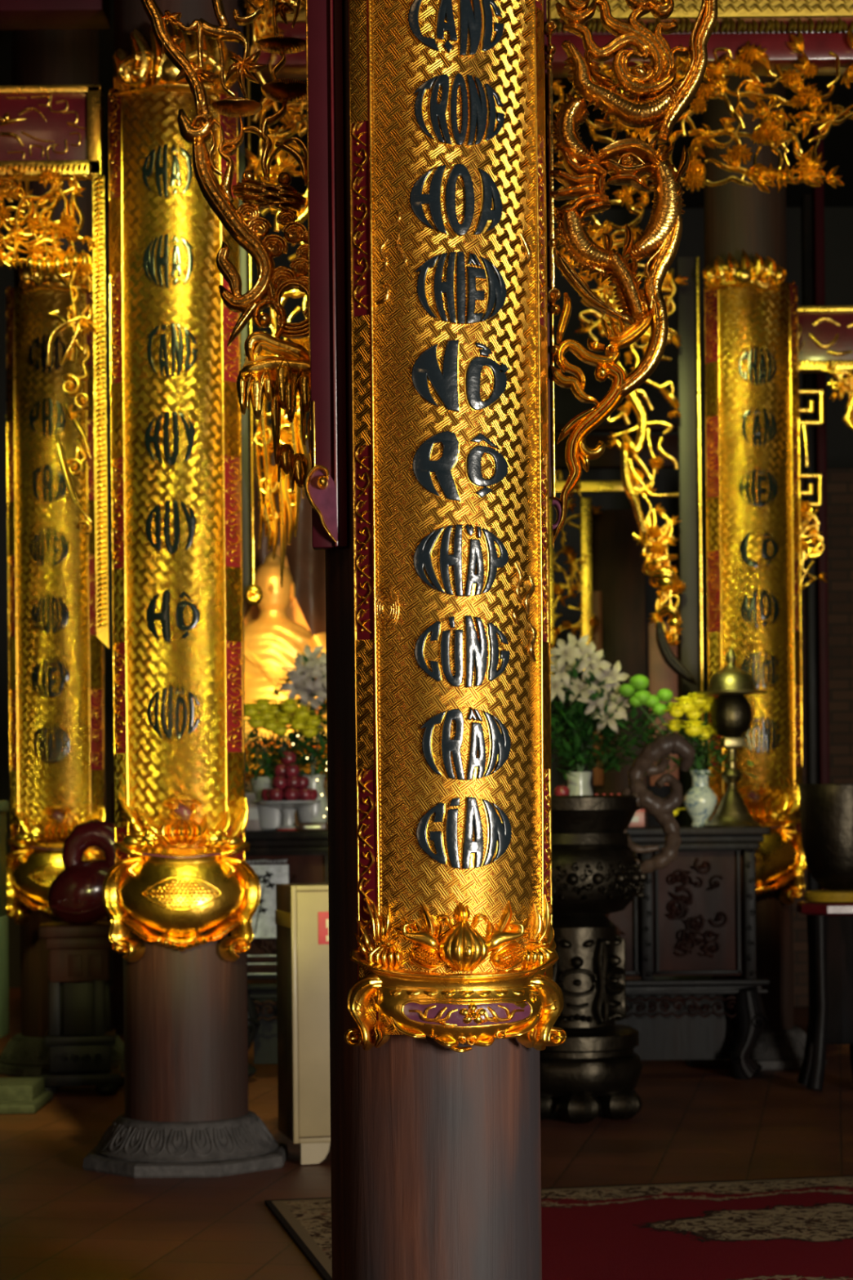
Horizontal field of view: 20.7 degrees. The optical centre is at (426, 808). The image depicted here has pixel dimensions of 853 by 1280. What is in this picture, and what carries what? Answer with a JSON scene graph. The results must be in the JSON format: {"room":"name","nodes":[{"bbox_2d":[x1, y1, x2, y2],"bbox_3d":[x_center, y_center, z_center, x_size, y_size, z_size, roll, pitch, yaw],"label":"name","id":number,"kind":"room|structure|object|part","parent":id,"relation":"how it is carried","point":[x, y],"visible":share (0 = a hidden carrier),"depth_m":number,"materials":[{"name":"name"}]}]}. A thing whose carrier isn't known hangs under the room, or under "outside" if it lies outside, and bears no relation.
{"room":"house of worship","nodes":[
{"label":"house of worship","id":0,"kind":"room"},
{"bbox_2d":[244,433,325,635],"bbox_3d":[-0.595,-0.519,13.918,1.264,3.422,0.145,-1,0,0],"label":"wall","id":1,"kind":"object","parent":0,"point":[306,565],"visible":0.04,"depth_m":13.90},
{"bbox_2d":[0,986,852,1279],"bbox_3d":[0.012,1.250,6.000,16.000,0.100,20.000,-1,0,0],"label":"floor","id":2,"kind":"structure","parent":0,"point":[60,1220],"depth_m":7.81,"materials":[{"name":"ceramic"}]},
{"bbox_2d":[0,800,8,1038],"bbox_3d":[-2.031,0.462,9.650,0.526,0.987,0.500,-1,0,0],"label":"side table","id":3,"kind":"object","parent":2,"relation":"on","point":[4,805],"visible":1,"depth_m":9.79,"materials":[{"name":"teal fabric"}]},
{"bbox_2d":[0,1077,53,1114],"bbox_3d":[-1.886,1.168,9.500,0.660,0.100,0.450,-1,0,0],"label":"stone block","id":4,"kind":"object","parent":2,"relation":"on","point":[18,1095],"visible":1,"depth_m":9.40,"materials":[{"name":"green stone"}]},
{"bbox_2d":[0,28,124,1077],"bbox_3d":[-1.714,-1.434,10.900,0.674,5.300,0.674,-1,0,0],"label":"wooden pillar","id":5,"kind":"structure","parent":2,"relation":"on","point":[39,56],"depth_m":10.73,"materials":[{"name":"brown wood"}]},
{"bbox_2d":[5,248,105,924],"bbox_3d":[-1.732,-1.024,10.697,0.533,3.123,0.246,-1,0,9],"label":"couplet board","id":6,"kind":"object","parent":5,"relation":"attached to","point":[56,689],"visible":0.8,"depth_m":10.67,"materials":[{"name":"gold paint"}]},
{"bbox_2d":[6,838,104,924],"bbox_3d":[-1.718,0.335,10.704,0.533,0.404,0.231,-1,0,9],"label":"ornament","id":7,"kind":"object","parent":6,"relation":"on","point":[33,864],"depth_m":10.64,"materials":[{"name":"gold metal"}]},
{"bbox_2d":[38,921,124,1094],"bbox_3d":[-1.485,0.853,10.000,0.382,0.719,0.382,-1,0,0],"label":"stand","id":8,"kind":"object","parent":2,"relation":"on","point":[79,1037],"visible":0.94,"depth_m":9.87,"materials":[{"name":"brown wood"}]},
{"bbox_2d":[47,818,115,924],"bbox_3d":[-1.443,0.271,9.998,0.362,0.455,0.304,-1,0,0],"label":"drum","id":9,"kind":"object","parent":8,"relation":"on","point":[75,895],"visible":0.91,"depth_m":9.92,"materials":[{"name":"red wood"}]},
{"bbox_2d":[82,0,288,1177],"bbox_3d":[-0.843,-1.442,7.970,0.674,5.300,0.674,-1,0,0],"label":"wooden pillar","id":10,"kind":"structure","parent":2,"relation":"on","point":[187,1114],"depth_m":7.78,"materials":[{"name":"brown wood"}]},
{"bbox_2d":[0,84,104,181],"bbox_3d":[-1.626,-2.307,7.974,1.039,0.309,0.092,-1,0,0],"label":"board","id":11,"kind":"object","parent":10,"relation":"attached to","point":[59,128],"visible":1,"depth_m":7.96,"materials":[{"name":"red paint"}]},
{"bbox_3d":[-1.652,-2.327,7.985,0.987,0.239,0.050,-1,0,0],"label":"panel","id":12,"kind":"part","parent":11,"relation":"part of","materials":[{"name":"red paint"}]},
{"bbox_2d":[0,166,97,534],"bbox_3d":[-1.368,-1.560,7.927,0.499,1.256,0.109,-1,0,0],"label":"carved ornament","id":13,"kind":"object","parent":11,"relation":"hanging from","point":[66,264],"visible":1,"depth_m":7.93,"materials":[{"name":"gold metal"}]},
{"bbox_2d":[0,0,110,30],"bbox_3d":[-1.551,-2.804,8.090,0.884,0.144,0.200,-1,0,0],"label":"beam","id":14,"kind":"structure","parent":10,"relation":"attached to","point":[14,14],"depth_m":8.04,"materials":[{"name":"red paint"}]},
{"bbox_2d":[92,175,109,648],"bbox_3d":[-1.111,-1.351,7.944,0.044,1.611,0.032,-1,0,0],"label":"strip","id":15,"kind":"object","parent":10,"relation":"attached to","point":[100,338],"visible":1,"depth_m":7.94,"materials":[{"name":"gold metal"}]},
{"bbox_2d":[102,20,260,962],"bbox_3d":[-0.835,-1.058,7.758,0.532,3.147,0.241,-1,0,0],"label":"couplet board","id":16,"kind":"object","parent":10,"relation":"attached to","point":[180,868],"visible":0.9,"depth_m":7.74,"materials":[{"name":"gold paint"}]},
{"bbox_2d":[102,841,260,962],"bbox_3d":[-0.822,0.311,7.759,0.528,0.408,0.237,-1,0,0],"label":"ornament","id":17,"kind":"object","parent":16,"relation":"on","point":[172,889],"depth_m":7.71,"materials":[{"name":"gold metal"}]},
{"bbox_2d":[237,0,255,599],"bbox_3d":[-0.624,-1.792,7.980,0.057,2.155,0.080,-1,0,0],"label":"board","id":18,"kind":"object","parent":10,"relation":"attached to","point":[248,490],"visible":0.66,"depth_m":7.97,"materials":[{"name":"gold paint"}]},
{"bbox_2d":[244,0,309,605],"bbox_3d":[-0.471,-1.763,7.907,0.318,2.146,0.118,-1,0,0],"label":"bracket","id":19,"kind":"object","parent":10,"relation":"attached to","point":[268,486],"visible":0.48,"depth_m":7.90,"materials":[{"name":"gold metal"}]},
{"bbox_3d":[-0.587,-0.726,7.905,0.064,0.074,0.047,-1,0,0],"label":"round knob","id":20,"kind":"part","parent":19,"relation":"part of","materials":[{"name":"gold metal"}]},
{"bbox_2d":[256,0,852,80],"bbox_3d":[0.898,-2.740,8.040,2.963,0.380,0.180,-1,0,0],"label":"beam","id":21,"kind":"structure","parent":10,"relation":"attached to","point":[824,25],"depth_m":7.98,"materials":[{"name":"red paint"}]},
{"bbox_3d":[0.839,-2.594,8.040,2.836,0.090,0.180,-1,0,0],"label":"red rail","id":22,"kind":"part","parent":21,"relation":"part of","materials":[{"name":"red paint"}]},
{"bbox_3d":[0.843,-2.821,8.050,2.850,0.218,0.120,-1,0,0],"label":"woven panel","id":23,"kind":"part","parent":21,"relation":"part of","materials":[{"name":"gold metal"}]},
{"bbox_2d":[552,63,668,327],"bbox_3d":[0.627,-2.126,7.977,0.472,0.960,0.107,-1,0,0],"label":"carved ornament","id":24,"kind":"object","parent":21,"relation":"hanging from","point":[624,196],"visible":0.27,"depth_m":7.99,"materials":[{"name":"gold metal"}]},
{"bbox_2d":[667,28,852,192],"bbox_3d":[1.383,-2.372,7.926,1.187,0.551,0.111,-1,0,0],"label":"carved ornament","id":25,"kind":"object","parent":21,"relation":"hanging from","point":[810,171],"visible":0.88,"depth_m":7.93,"materials":[{"name":"gold metal"}]},
{"bbox_2d":[111,746,328,1035],"bbox_3d":[-0.835,0.433,12.950,1.700,1.550,0.900,-1,0,0],"label":"dais","id":26,"kind":"object","parent":2,"relation":"on","point":[118,1019],"visible":0.04,"depth_m":12.50,"materials":[{"name":"black wood"}]},
{"bbox_2d":[244,544,327,746],"bbox_3d":[-0.848,-0.912,12.970,1.200,1.201,0.799,-1,0,0],"label":"statue","id":27,"kind":"object","parent":26,"relation":"on","point":[276,628],"visible":0.49,"depth_m":12.81,"materials":[{"name":"gold metal"}]},
{"bbox_3d":[-0.842,-0.242,12.950,1.373,0.200,0.841,-1,0,0],"label":"lotus seat","id":28,"kind":"part","parent":26,"relation":"part of","materials":[{"name":"gold"}]},
{"bbox_2d":[275,883,330,1164],"bbox_3d":[-0.268,0.728,8.087,0.461,0.941,0.360,-1,0,-13],"label":"base cabinet","id":29,"kind":"object","parent":2,"relation":"on","point":[303,996],"visible":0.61,"depth_m":7.89,"materials":[{"name":"beige paint"}]},
{"bbox_3d":[-0.230,0.692,7.921,0.460,0.870,0.020,-1,0,-13],"label":"frame","id":30,"kind":"part","parent":29,"relation":"part of","materials":[{"name":"beige paint"}]},
{"bbox_3d":[-0.226,0.692,7.926,0.430,0.830,0.012,-1,0,-13],"label":"door","id":31,"kind":"part","parent":29,"relation":"part of","materials":[{"name":"beige paint"}]},
{"bbox_2d":[318,911,328,944],"bbox_3d":[-0.313,0.403,7.898,0.108,0.110,0.006,-1,0,-13],"label":"paper notice","id":32,"kind":"object","parent":29,"relation":"attached to","point":[323,917],"visible":0.3,"depth_m":7.89,"materials":[{"name":"red paper"}]},
{"bbox_2d":[324,0,542,1279],"bbox_3d":[-0.002,-1.450,4.680,0.422,5.300,0.422,-1,0,0],"label":"wooden pillar","id":33,"kind":"structure","parent":2,"relation":"on","point":[436,1148],"depth_m":4.52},
{"bbox_2d":[140,0,337,542],"bbox_3d":[-0.379,-1.237,4.577,0.401,1.449,0.182,-1,0,0],"label":"bracket","id":34,"kind":"object","parent":33,"relation":"attached to","point":[281,376],"visible":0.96,"depth_m":4.64,"materials":[{"name":"metal"}]},
{"bbox_3d":[-0.438,-1.334,4.650,0.285,0.687,0.036,-1,0,0],"label":"cloud stem","id":35,"kind":"part","parent":34,"relation":"part of","materials":[{"name":"gold metal"}]},
{"bbox_2d":[306,0,347,550],"bbox_3d":[-0.194,-1.234,4.559,0.069,1.454,0.087,-1,0,0],"label":"board","id":36,"kind":"object","parent":33,"relation":"attached to","point":[324,17],"visible":0.93,"depth_m":4.53,"materials":[{"name":"red paint"}]},
{"bbox_2d":[344,0,566,1053],"bbox_3d":[0.071,-0.733,4.482,0.458,2.411,0.184,-1,0,-19],"label":"couplet board","id":37,"kind":"object","parent":33,"relation":"attached to","point":[455,936],"visible":1,"depth_m":4.45,"materials":[{"name":"gold paint"}]},
{"bbox_3d":[-0.117,0.389,4.460,0.091,0.150,0.043,-1,0,31],"label":"scroll leg","id":38,"kind":"part","parent":37,"relation":"part of","materials":[{"name":"gold metal"}]},
{"bbox_2d":[350,947,559,1053],"bbox_3d":[0.057,0.365,4.498,0.405,0.198,0.216,-1,0,0],"label":"bowl","id":39,"kind":"object","parent":37,"relation":"on","point":[450,997],"depth_m":4.43,"materials":[{"name":"paint"}]},
{"bbox_3d":[0.234,0.394,4.555,0.054,0.154,0.172,-1,0,29],"label":"scroll leg","id":40,"kind":"part","parent":37,"relation":"part of","materials":[{"name":"gold metal"}]},
{"bbox_2d":[543,0,555,499],"bbox_3d":[0.243,-1.320,4.678,0.016,1.399,0.045,-1,0,0],"label":"board","id":41,"kind":"object","parent":33,"relation":"attached to","point":[552,326],"visible":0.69,"depth_m":4.66,"materials":[{"name":"red wood"}]},
{"bbox_2d":[544,0,674,376],"bbox_3d":[0.368,-1.249,4.653,0.260,0.783,0.034,-1,0,0],"label":"carving","id":42,"kind":"object","parent":41,"relation":"on","point":[652,104],"depth_m":4.64,"materials":[{"name":"gold metal"}]},
{"bbox_2d":[544,0,718,548],"bbox_3d":[0.418,-1.097,4.628,0.358,1.151,0.085,-1,0,0],"label":"bracket","id":43,"kind":"object","parent":41,"relation":"attached to","point":[654,103],"visible":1,"depth_m":4.64,"materials":[{"name":"metal"}]},
{"bbox_3d":[0.325,-0.710,4.652,0.152,0.363,0.032,-1,0,0],"label":"stem","id":44,"kind":"part","parent":43,"relation":"part of","materials":[{"name":"gold metal"}]},
{"bbox_3d":[0.479,-1.245,4.650,0.231,0.857,0.035,-1,0,0],"label":"cloud stem","id":45,"kind":"part","parent":43,"relation":"part of","materials":[{"name":"gold metal"}]},
{"bbox_2d":[245,826,770,1079],"bbox_3d":[0.291,0.662,10.400,2.430,1.146,0.460,-1,0,0],"label":"altar table","id":46,"kind":"object","parent":2,"relation":"on","point":[695,915],"visible":0.32,"depth_m":10.29,"materials":[{"name":"brown wood"}]},
{"bbox_3d":[-0.815,1.024,10.275,0.177,0.444,0.169,-1,0,0],"label":"leg","id":47,"kind":"part","parent":46,"relation":"part of","materials":[{"name":"brown wood"}]},
{"bbox_2d":[245,792,263,831],"bbox_3d":[-0.772,0.014,10.500,0.104,0.172,0.094,-1,0,0],"label":"vase","id":48,"kind":"object","parent":46,"relation":"on","point":[253,824],"visible":0.43,"depth_m":10.46,"materials":[{"name":"ceramic"}]},
{"bbox_3d":[-0.773,-0.059,10.500,0.104,0.027,0.094,-1,0,0],"label":"lid","id":49,"kind":"part","parent":48,"relation":"part of","materials":[{"name":"white ceramic"}]},
{"bbox_3d":[-0.722,0.476,10.267,0.226,0.507,0.014,-1,0,0],"label":"pearl trim","id":50,"kind":"part","parent":46,"relation":"part of","materials":[{"name":"white"}]},
{"bbox_3d":[-0.716,0.407,10.275,0.220,0.320,0.010,-1,0,0],"label":"inlaid panel","id":51,"kind":"part","parent":46,"relation":"part of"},
{"bbox_2d":[244,697,327,831],"bbox_3d":[-0.665,-0.197,10.515,0.763,0.590,0.457,-1,0,0],"label":"flower pot","id":52,"kind":"object","parent":46,"relation":"on","point":[268,717],"visible":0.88,"depth_m":10.43,"materials":[{"name":"ceramic"}]},
{"bbox_3d":[-0.689,-0.021,10.500,0.210,0.240,0.210,-1,0,0],"label":"pot","id":53,"kind":"part","parent":52,"relation":"part of","materials":[{"name":"ceramic"}]},
{"bbox_3d":[-0.619,0.469,10.290,0.384,0.555,0.020,-1,0,0],"label":"panel frame","id":54,"kind":"part","parent":46,"relation":"part of","materials":[{"name":"wood"}]},
{"bbox_2d":[254,800,320,831],"bbox_3d":[-0.617,0.031,10.420,0.298,0.133,0.298,-1,0,0],"label":"fruit stand","id":55,"kind":"object","parent":46,"relation":"on","point":[288,808],"visible":0.98,"depth_m":10.37,"materials":[{"name":"ceramic"}]},
{"bbox_2d":[261,786,271,800],"bbox_3d":[-0.702,-0.066,10.386,0.070,0.073,0.069,-1,0,33],"label":"fruit","id":56,"kind":"object","parent":55,"relation":"on","point":[264,792],"visible":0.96,"depth_m":10.36,"materials":[{"name":"red food"}]},
{"bbox_2d":[267,786,284,800],"bbox_3d":[-0.667,-0.067,10.339,0.069,0.074,0.070,-1,0,-42],"label":"fruit","id":57,"kind":"object","parent":55,"relation":"on","point":[274,794],"visible":1,"depth_m":10.31,"materials":[{"name":"red food"}]},
{"bbox_2d":[283,785,299,800],"bbox_3d":[-0.598,-0.068,10.330,0.070,0.074,0.069,-1,0,-45],"label":"fruit","id":58,"kind":"object","parent":55,"relation":"on","point":[290,794],"visible":1,"depth_m":10.30,"materials":[{"name":"red food"}]},
{"bbox_2d":[297,785,312,800],"bbox_3d":[-0.542,-0.068,10.360,0.070,0.074,0.069,-1,0,7],"label":"fruit","id":59,"kind":"object","parent":55,"relation":"on","point":[305,794],"visible":1,"depth_m":10.33,"materials":[{"name":"red food"}]},
{"bbox_2d":[308,785,318,800],"bbox_3d":[-0.520,-0.068,10.420,0.070,0.073,0.069,-1,0,27],"label":"fruit","id":60,"kind":"object","parent":55,"relation":"on","point":[315,793],"visible":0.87,"depth_m":10.40,"materials":[{"name":"red food"}]},
{"label":"fruit","id":61,"kind":"object","parent":55,"relation":"on","visible":0},
{"bbox_2d":[271,773,286,789],"bbox_3d":[-0.653,-0.121,10.377,0.070,0.073,0.069,-1,0,26],"label":"fruit","id":62,"kind":"object","parent":61,"relation":"on","point":[279,782],"visible":1,"depth_m":10.35,"materials":[{"name":"red food"}]},
{"bbox_2d":[285,775,301,789],"bbox_3d":[-0.592,-0.122,10.368,0.070,0.074,0.069,-1,0,5],"label":"fruit","id":63,"kind":"object","parent":61,"relation":"on","point":[295,781],"visible":1,"depth_m":10.34,"materials":[{"name":"red food"}]},
{"bbox_2d":[284,761,299,777],"bbox_3d":[-0.601,-0.176,10.392,0.069,0.073,0.070,-1,0,-2],"label":"fruit","id":64,"kind":"object","parent":63,"relation":"on","point":[289,770],"visible":1,"depth_m":10.37,"materials":[{"name":"red food"}]},
{"bbox_3d":[-0.589,-0.067,10.432,0.066,0.069,0.066,-9,9,-40],"label":"fruit","id":65,"kind":"object","parent":55,"relation":"on","visible":0},
{"bbox_2d":[297,773,309,789],"bbox_3d":[-0.559,-0.122,10.427,0.069,0.074,0.070,-1,0,-20],"label":"fruit","id":66,"kind":"object","parent":65,"relation":"on","point":[304,780],"visible":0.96,"depth_m":10.40,"materials":[{"name":"red food"}]},
{"bbox_2d":[266,644,328,822],"bbox_3d":[-0.530,-0.322,10.529,0.476,0.838,0.358,-1,0,0],"label":"flower vase","id":67,"kind":"object","parent":46,"relation":"on","point":[304,684],"visible":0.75,"depth_m":10.48,"materials":[{"name":"ceramic"}]},
{"bbox_2d":[292,734,328,821],"bbox_3d":[-0.510,-0.131,10.330,0.166,0.394,0.007,-1,0,0],"label":"string","id":68,"kind":"object","parent":46,"relation":"on","point":[297,735],"visible":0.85,"depth_m":10.33,"materials":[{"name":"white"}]},
{"bbox_2d":[297,822,326,831],"bbox_3d":[-0.507,0.079,10.380,0.124,0.035,0.094,-1,0,0],"label":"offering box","id":69,"kind":"object","parent":46,"relation":"on","point":[322,825],"visible":0.98,"depth_m":10.34,"materials":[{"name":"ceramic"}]},
{"bbox_3d":[-0.507,0.064,10.380,0.124,0.006,0.094,-1,0,0],"label":"lid","id":70,"kind":"part","parent":69,"relation":"part of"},
{"bbox_3d":[0.293,0.793,10.270,2.430,0.068,0.090,-1,0,0],"label":"rail","id":71,"kind":"part","parent":46,"relation":"part of","materials":[{"name":"brown wood"}]},
{"bbox_2d":[551,633,657,795],"bbox_3d":[0.656,-0.352,10.481,0.881,0.874,0.474,-1,0,0],"label":"flower vase","id":72,"kind":"object","parent":46,"relation":"on","point":[588,691],"visible":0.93,"depth_m":10.43,"materials":[{"name":"ceramic"}]},
{"bbox_3d":[0.743,0.455,10.290,0.384,0.555,0.020,-1,0,0],"label":"panel frame","id":73,"kind":"part","parent":46,"relation":"part of","materials":[{"name":"brown wood"}]},
{"bbox_2d":[628,808,644,826],"bbox_3d":[0.908,0.043,10.500,0.144,0.081,0.094,-1,0,0],"label":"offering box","id":74,"kind":"object","parent":46,"relation":"on","point":[638,820],"visible":0.48,"depth_m":10.46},
{"bbox_3d":[0.908,0.009,10.500,0.144,0.013,0.094,-1,0,0],"label":"lid","id":75,"kind":"part","parent":74,"relation":"part of","materials":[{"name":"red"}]},
{"bbox_3d":[0.970,0.451,10.278,0.050,0.660,0.064,-1,0,0],"label":"carved post","id":76,"kind":"part","parent":46,"relation":"part of","materials":[{"name":"brown wood"}]},
{"bbox_2d":[586,675,759,826],"bbox_3d":[1.114,-0.259,10.463,0.793,0.681,0.381,-1,0,24],"label":"flower vase","id":77,"kind":"object","parent":46,"relation":"on","point":[700,802],"visible":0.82,"depth_m":10.36,"materials":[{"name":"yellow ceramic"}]},
{"bbox_2d":[672,808,685,817],"bbox_3d":[1.075,0.005,10.304,0.141,0.069,0.138,-1,0,0],"label":"chrysanthemum","id":78,"kind":"object","parent":46,"relation":"on","point":[676,811],"visible":0.09,"depth_m":10.27,"materials":[{"name":"yellow plant"}]},
{"bbox_3d":[1.197,0.451,10.290,0.384,0.555,0.020,-1,0,0],"label":"panel frame","id":79,"kind":"part","parent":46,"relation":"part of","materials":[{"name":"brown wood"}]},
{"bbox_2d":[695,647,767,826],"bbox_3d":[1.347,-0.316,10.300,0.314,0.790,0.314,-1,0,0],"label":"brass lamp","id":80,"kind":"object","parent":46,"relation":"on","point":[731,714],"visible":1,"depth_m":10.24,"materials":[{"name":"brown metal"}]},
{"bbox_3d":[1.347,-0.410,10.300,0.187,0.191,0.187,-1,0,0],"label":"globe","id":81,"kind":"part","parent":80,"relation":"part of","materials":[{"name":"brown metal"}]},
{"bbox_3d":[1.349,-0.174,10.300,0.092,0.197,0.092,-1,0,0],"label":"stem","id":82,"kind":"part","parent":80,"relation":"part of","materials":[{"name":"gold metal"}]},
{"bbox_3d":[1.415,1.002,10.275,0.177,0.444,0.169,-1,0,0],"label":"leg","id":83,"kind":"part","parent":46,"relation":"part of","materials":[{"name":"brown wood"}]},
{"bbox_3d":[1.424,0.446,10.278,0.050,0.660,0.064,-1,0,0],"label":"carved post","id":84,"kind":"part","parent":46,"relation":"part of","materials":[{"name":"brown wood"}]},
{"bbox_2d":[264,1175,852,1279],"bbox_3d":[1.251,1.182,6.538,3.200,0.012,1.800,-1,0,-11],"label":"carpet","id":85,"kind":"object","parent":2,"relation":"on","point":[801,1228],"visible":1,"depth_m":6.55,"materials":[{"name":"red carpet"}]},
{"bbox_2d":[539,733,695,1124],"bbox_3d":[0.621,0.455,8.993,0.681,1.486,0.552,-1,0,41],"label":"urn","id":86,"kind":"object","parent":2,"relation":"on","point":[597,871],"visible":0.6,"depth_m":8.88,"materials":[{"name":"brown metal"}]},
{"bbox_2d":[551,832,648,915],"bbox_3d":[0.569,0.255,9.037,0.572,0.320,0.549,-1,0,0],"label":"bowl","id":87,"kind":"object","parent":86,"relation":"on","point":[593,873],"depth_m":8.83,"materials":[{"name":"brown metal"}]},
{"bbox_3d":[0.873,-0.015,8.975,0.325,0.552,0.115,-1,0,0],"label":"handle","id":88,"kind":"part","parent":86,"relation":"part of","materials":[{"name":"brown metal"}]},
{"bbox_2d":[549,422,697,980],"bbox_3d":[1.123,-0.529,13.619,0.984,3.397,0.390,-1,0,-9],"label":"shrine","id":89,"kind":"object","parent":2,"relation":"on","point":[611,583],"visible":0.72,"depth_m":13.60,"materials":[{"name":"gold metal"}]},
{"bbox_3d":[0.985,-1.302,13.480,0.611,1.347,0.060,-1,0,0],"label":"frame","id":90,"kind":"part","parent":89,"relation":"part of","materials":[{"name":"gold metal"}]},
{"bbox_3d":[1.213,-0.702,13.723,0.600,1.131,0.121,-1,0,-28],"label":"red panel","id":91,"kind":"part","parent":89,"relation":"part of","materials":[{"name":"brown wood"}]},
{"bbox_2d":[682,75,826,1070],"bbox_3d":[1.501,-1.464,10.900,0.641,5.300,0.641,-1,0,45],"label":"wooden pillar","id":92,"kind":"structure","parent":2,"relation":"on","point":[737,216],"depth_m":10.73,"materials":[{"name":"brown wood"}]},
{"bbox_2d":[675,257,704,746],"bbox_3d":[1.227,-1.428,10.860,0.100,2.280,0.080,-1,0,0],"label":"board","id":93,"kind":"object","parent":92,"relation":"attached to","point":[686,426],"visible":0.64,"depth_m":10.85,"materials":[{"name":"gold paint"}]},
{"bbox_2d":[574,263,697,684],"bbox_3d":[0.965,-1.543,10.751,0.551,1.952,0.120,-1,0,0],"label":"bracket","id":94,"kind":"object","parent":93,"relation":"attached to","point":[665,577],"visible":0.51,"depth_m":10.76,"materials":[{"name":"gold paint"}]},
{"bbox_2d":[702,248,807,905],"bbox_3d":[1.492,-1.058,10.694,0.517,3.002,0.236,-1,0,0],"label":"couplet board","id":95,"kind":"object","parent":92,"relation":"attached to","point":[753,440],"visible":0.84,"depth_m":10.67,"materials":[{"name":"gold paint"}]},
{"bbox_2d":[708,817,807,905],"bbox_3d":[1.501,0.241,10.697,0.519,0.403,0.197,-1,0,4],"label":"vase","id":96,"kind":"object","parent":95,"relation":"on","point":[780,859],"depth_m":10.63,"materials":[{"name":"gold metal"}]},
{"bbox_2d":[797,305,852,373],"bbox_3d":[2.237,-2.199,10.910,1.200,0.297,0.100,-1,0,0],"label":"board","id":97,"kind":"object","parent":92,"relation":"attached to","point":[825,333],"visible":0.75,"depth_m":10.89,"materials":[{"name":"red paint"}]},
{"bbox_2d":[799,360,852,591],"bbox_3d":[2.008,-1.549,10.839,0.732,1.086,0.106,-1,0,0],"label":"bracket","id":98,"kind":"object","parent":92,"relation":"attached to","point":[843,385],"visible":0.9,"depth_m":10.85,"materials":[{"name":"gold metal"}]},
{"bbox_2d":[800,117,829,1012],"bbox_3d":[2.045,-1.220,12.250,0.110,4.800,0.100,-1,0,0],"label":"wooden pillar","id":99,"kind":"structure","parent":2,"relation":"on","point":[812,206],"depth_m":12.21,"materials":[{"name":"red paint"}]},
{"bbox_3d":[2.016,-1.019,12.250,0.050,4.400,0.080,-1,0,0],"label":"post","id":100,"kind":"part","parent":99,"relation":"part of","materials":[{"name":"brown wood"}]},
{"bbox_2d":[796,889,852,1091],"bbox_3d":[1.731,0.761,9.830,0.314,0.835,0.314,-1,0,0],"label":"stand","id":101,"kind":"object","parent":2,"relation":"on","point":[828,913],"visible":0.96,"depth_m":9.73,"materials":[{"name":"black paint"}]},
{"bbox_2d":[799,783,852,890],"bbox_3d":[1.745,0.119,9.830,0.344,0.448,0.344,-1,0,0],"label":"bowl","id":102,"kind":"object","parent":101,"relation":"on","point":[826,810],"visible":1,"depth_m":9.70,"materials":[{"name":"brown metal"}]},
{"bbox_2d":[803,889,852,902],"bbox_3d":[1.727,0.368,9.830,0.276,0.050,0.276,-1,0,0],"label":"tabletop","id":103,"kind":"object","parent":101,"relation":"on","point":[814,895],"depth_m":9.72,"materials":[{"name":"gold metal"}]},
{"bbox_2d":[0,206,852,987],"bbox_3d":[-0.013,-1.400,16.100,16.000,5.400,0.200,-1,0,0],"label":"wall","id":104,"kind":"structure","parent":0,"point":[838,221],"depth_m":16.00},
{"bbox_2d":[0,0,852,214],"bbox_3d":[-0.040,-4.150,6.000,16.400,0.100,20.200,-1,0,0],"label":"ceiling","id":105,"kind":"structure","parent":0,"point":[838,143],"depth_m":14.27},
{"bbox_2d":[792,468,852,1006],"bbox_3d":[4.596,-0.444,14.000,5.200,3.200,0.200,-1,0,0],"label":"wall","id":106,"kind":"structure","parent":0,"point":[839,482],"depth_m":13.90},
{"bbox_3d":[-0.666,-0.122,10.446,0.070,0.073,0.070,5,-3,37],"label":"fruit","id":107,"kind":"object","parent":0,"visible":0},
{"bbox_2d":[274,763,286,777],"bbox_3d":[-0.647,-0.176,10.420,0.069,0.074,0.069,-1,0,18],"label":"fruit","id":108,"kind":"object","parent":107,"relation":"on","point":[279,768],"visible":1,"depth_m":10.39,"materials":[{"name":"red food"}]},
{"bbox_2d":[280,748,296,764],"bbox_3d":[-0.619,-0.231,10.423,0.072,0.077,0.073,-1,0,-5],"label":"fruit","id":109,"kind":"object","parent":108,"relation":"on","point":[291,756],"visible":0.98,"depth_m":10.40,"materials":[{"name":"red food"}]},
{"bbox_3d":[0.651,-0.028,10.345,0.070,0.073,0.070,-9,9,-40],"label":"fruit","id":110,"kind":"object","parent":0,"visible":0},
{"bbox_2d":[554,782,569,795],"bbox_3d":[0.601,-0.079,10.351,0.070,0.073,0.069,-1,0,-44],"label":"fruit","id":111,"kind":"object","parent":110,"relation":"on","point":[559,790],"visible":0.72,"depth_m":10.32,"materials":[{"name":"red food"}]}
]}

